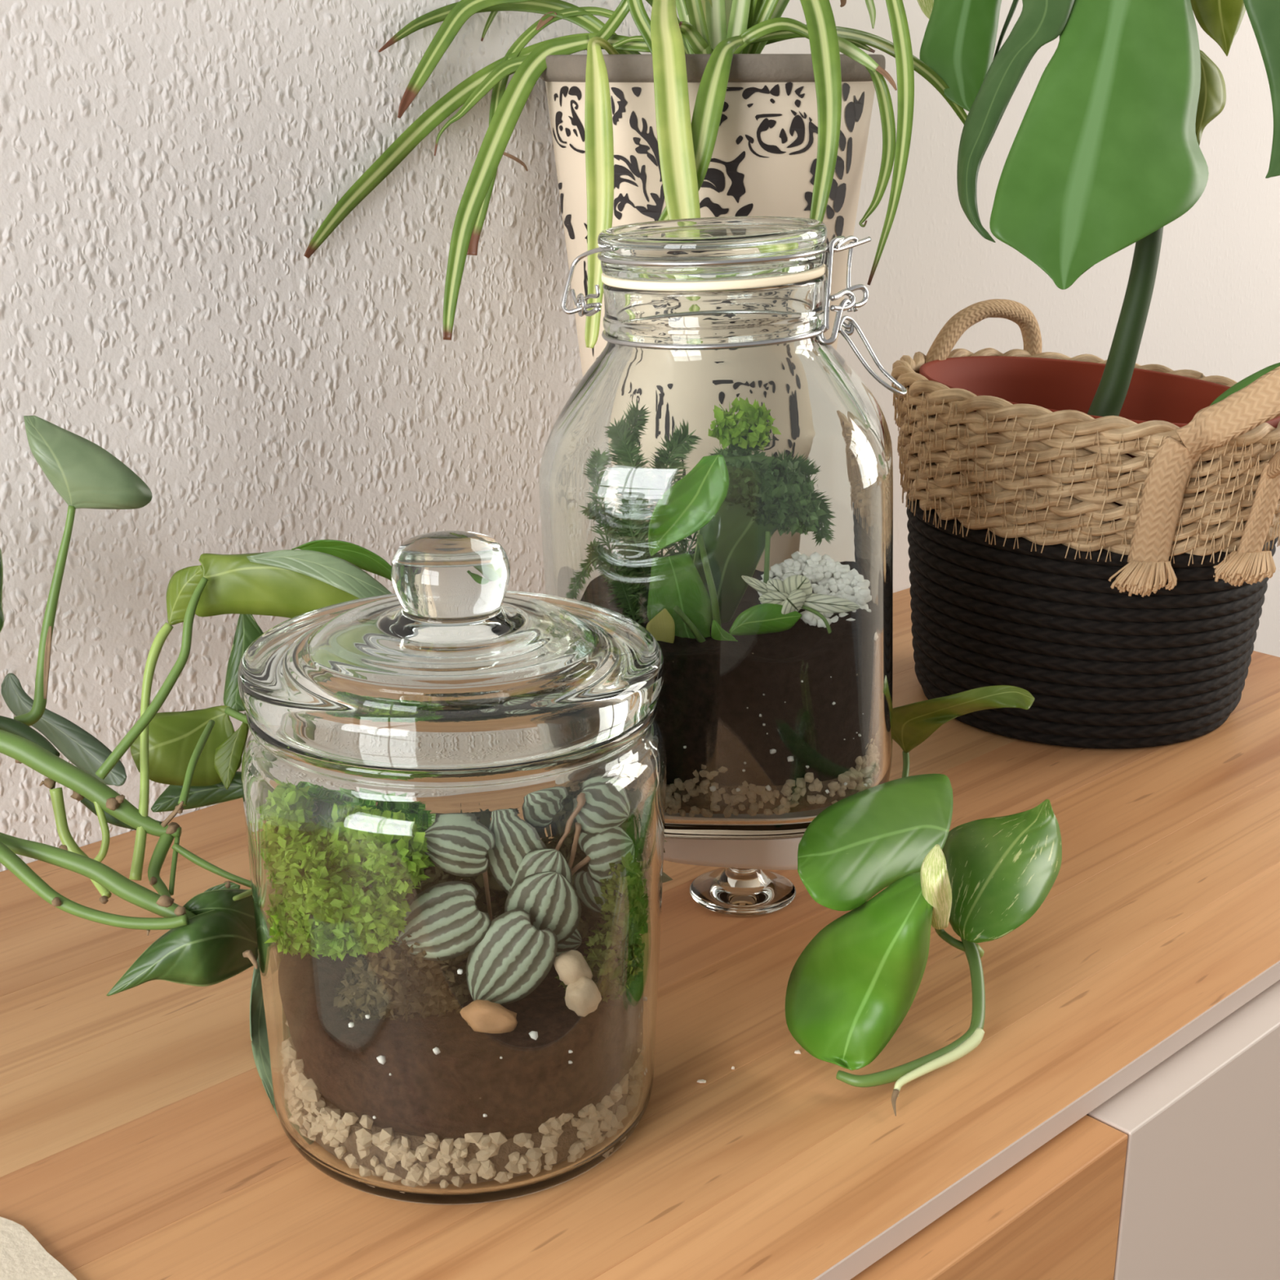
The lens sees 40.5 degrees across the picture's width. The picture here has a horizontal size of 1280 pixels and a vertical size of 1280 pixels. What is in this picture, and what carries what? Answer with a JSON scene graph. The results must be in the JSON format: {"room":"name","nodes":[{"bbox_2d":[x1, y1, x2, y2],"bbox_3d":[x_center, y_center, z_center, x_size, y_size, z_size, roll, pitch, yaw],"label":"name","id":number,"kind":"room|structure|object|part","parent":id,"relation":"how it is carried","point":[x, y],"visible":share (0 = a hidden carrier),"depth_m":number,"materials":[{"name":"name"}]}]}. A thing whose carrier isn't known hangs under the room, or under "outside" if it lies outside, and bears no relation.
{"room":"living room","nodes":[
{"label":"living room","id":0,"kind":"room"},
{"bbox_2d":[0,0,1279,871],"bbox_3d":[-0.236,-0.261,0.795,4.000,2.200,0.080,-16,24,-40],"label":"wall","id":1,"kind":"structure","parent":0,"point":[170,170],"depth_m":0.84,"materials":[{"name":"paint"}]},
{"bbox_2d":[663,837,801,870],"bbox_3d":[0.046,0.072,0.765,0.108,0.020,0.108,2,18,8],"label":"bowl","id":2,"kind":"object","parent":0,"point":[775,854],"depth_m":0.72,"materials":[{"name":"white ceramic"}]},
{"bbox_2d":[919,355,1279,549],"bbox_3d":[0.255,-0.064,0.990,0.197,0.179,0.197,-16,24,-40],"label":"pot","id":3,"kind":"object","parent":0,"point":[1117,388],"depth_m":1.04,"materials":[{"name":"ceramic"}]},
{"bbox_3d":[1.274,1.311,-0.381,4.000,0.050,4.332,-16,24,-40],"label":"floor","id":4,"kind":"structure","parent":0,"visible":0},
{"bbox_2d":[0,587,1279,1279],"bbox_3d":[-0.143,0.515,0.752,1.444,0.745,0.460,-16,24,-40],"label":"sideboard","id":5,"kind":"object","parent":4,"relation":"on","point":[1114,1114],"visible":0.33,"depth_m":0.64,"materials":[{"name":"brown wood"}]},
{"bbox_2d":[0,1216,76,1279],"bbox_3d":[-0.221,0.202,0.506,0.135,0.002,0.105,-2,18,-4],"label":"mat","id":6,"kind":"object","parent":5,"relation":"on","point":[22,1257],"visible":1,"depth_m":0.54,"materials":[{"name":"beige fabric"}]},
{"bbox_2d":[0,415,391,1119],"bbox_3d":[-0.257,0.034,0.668,0.336,0.219,0.162,4,19,13],"label":"pothos","id":7,"kind":"object","parent":5,"relation":"on","point":[211,940],"visible":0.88,"depth_m":0.66,"materials":[{"name":"green plant"}]},
{"bbox_2d":[237,530,666,1204],"bbox_3d":[-0.061,0.066,0.589,0.141,0.208,0.141,-16,24,-40],"label":"glass jar","id":8,"kind":"object","parent":5,"relation":"on","point":[454,780],"visible":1,"depth_m":0.54,"materials":[{"name":"clear glass"}]},
{"bbox_3d":[-0.061,-0.007,0.565,0.138,0.056,0.138,-16,24,-40],"label":"lid","id":9,"kind":"part","parent":8,"relation":"part of","materials":[{"name":"clear glass"}]},
{"bbox_3d":[-0.062,0.145,0.613,0.124,0.037,0.124,-16,24,-40],"label":"gravel","id":10,"kind":"object","parent":8,"relation":"in","visible":0},
{"bbox_3d":[-0.062,0.125,0.609,0.126,0.040,0.126,-16,24,-40],"label":"soil","id":11,"kind":"object","parent":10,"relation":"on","visible":0},
{"bbox_2d":[263,911,280,951],"bbox_3d":[-0.096,0.074,0.556,0.046,0.056,0.055,-16,24,-40],"label":"moss","id":12,"kind":"object","parent":11,"relation":"on","point":[271,933],"visible":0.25,"depth_m":0.55,"materials":[{"name":"green plant"}]},
{"bbox_2d":[625,944,643,988],"bbox_3d":[-0.012,0.095,0.572,0.028,0.057,0.030,-16,24,-40],"label":"moss","id":13,"kind":"object","parent":11,"relation":"on","point":[638,969],"visible":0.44,"depth_m":0.57,"materials":[{"name":"green plant"}]},
{"bbox_2d":[661,831,673,911],"bbox_3d":[-0.048,0.082,0.610,0.107,0.076,0.079,-6,19,-16],"label":"moss","id":14,"kind":"object","parent":11,"relation":"on","point":[665,877],"visible":0.02,"depth_m":0.59,"materials":[{"name":"green plant"}]},
{"bbox_2d":[303,0,967,376],"bbox_3d":[0.035,-0.164,0.875,0.338,0.463,0.230,-16,24,-40],"label":"spider plant","id":15,"kind":"object","parent":5,"relation":"on","point":[705,123],"visible":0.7,"depth_m":0.81,"materials":[{"name":"green plant"}]},
{"bbox_2d":[552,82,864,359],"bbox_3d":[0.028,-0.162,0.856,0.153,0.215,0.059,3,19,10],"label":"print","id":16,"kind":"object","parent":15,"relation":"attached to","point":[733,148],"depth_m":0.82},
{"bbox_3d":[0.036,-0.118,0.926,0.166,0.344,0.166,-16,24,-40],"label":"pot","id":17,"kind":"part","parent":15,"relation":"part of","materials":[{"name":"beige ceramic"}]},
{"bbox_2d":[696,1079,706,1083],"bbox_3d":[0.022,0.161,0.632,0.003,0.001,0.002,2,18,6],"label":"crumb","id":18,"kind":"object","parent":5,"relation":"on","point":[700,1081],"visible":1,"depth_m":0.63,"materials":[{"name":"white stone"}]},
{"bbox_2d":[663,837,801,915],"bbox_3d":[0.046,0.087,0.770,0.108,0.053,0.108,2,18,8],"label":"cake stand","id":19,"kind":"object","parent":5,"relation":"on","point":[744,886],"visible":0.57,"depth_m":0.76,"materials":[{"name":"glass"}]},
{"bbox_2d":[538,216,906,839],"bbox_3d":[0.035,-0.051,0.724,0.148,0.242,0.144,2,18,5],"label":"jar","id":20,"kind":"object","parent":19,"relation":"on","point":[717,480],"visible":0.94,"depth_m":0.66,"materials":[{"name":"clear glass"}]},
{"bbox_3d":[0.029,-0.154,0.690,0.091,0.024,0.091,-16,24,-40],"label":"lid","id":21,"kind":"part","parent":20,"relation":"part of","materials":[{"name":"clear glass"}]},
{"bbox_3d":[0.093,-0.114,0.696,0.029,0.031,0.014,2,18,6],"label":"lever","id":22,"kind":"part","parent":20,"relation":"part of","materials":[{"name":"metal"}]},
{"bbox_2d":[785,684,1062,1115],"bbox_3d":[0.127,0.079,0.720,0.094,0.098,0.276,6,19,17],"label":"pothos vine","id":23,"kind":"object","parent":5,"relation":"on","point":[849,991],"visible":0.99,"depth_m":0.64,"materials":[{"name":"green plant"}]},
{"bbox_3d":[-0.175,0.471,0.387,0.944,0.408,0.018,-16,24,-40],"label":"drawer","id":24,"kind":"part","parent":5,"relation":"part of","materials":[{"name":"brown wood"}]},
{"bbox_2d":[890,298,1279,748],"bbox_3d":[0.265,-0.073,0.982,0.251,0.223,0.228,7,20,20],"label":"woven basket","id":25,"kind":"object","parent":5,"relation":"on","point":[1147,638],"visible":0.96,"depth_m":0.91,"materials":[{"name":"wicker"}]},
{"bbox_3d":[0.202,-0.173,1.043,0.116,0.059,0.025,-14,23,-35],"label":"handle","id":26,"kind":"part","parent":25,"relation":"part of","materials":[{"name":"fabric"}]},
{"bbox_2d":[916,0,1279,549],"bbox_3d":[0.260,-0.233,0.938,0.229,0.532,0.202,-4,19,-12],"label":"monstera","id":27,"kind":"object","parent":25,"relation":"on","point":[1105,153],"visible":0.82,"depth_m":0.87,"materials":[{"name":"plant"}]},
{"bbox_3d":[0.278,-0.309,0.940,0.032,0.379,0.152,6,19,19],"label":"stem","id":28,"kind":"part","parent":27,"relation":"part of","materials":[{"name":"green plant"}]},
{"bbox_3d":[0.302,-0.107,0.845,0.077,0.073,0.061,-4,19,-13],"label":"handle","id":29,"kind":"part","parent":25,"relation":"part of","materials":[{"name":"fabric"}]},
{"bbox_3d":[0.353,0.448,0.900,0.499,0.688,0.018,-16,24,-40],"label":"door","id":30,"kind":"part","parent":5,"relation":"part of","materials":[{"name":"white paint"}]}
]}

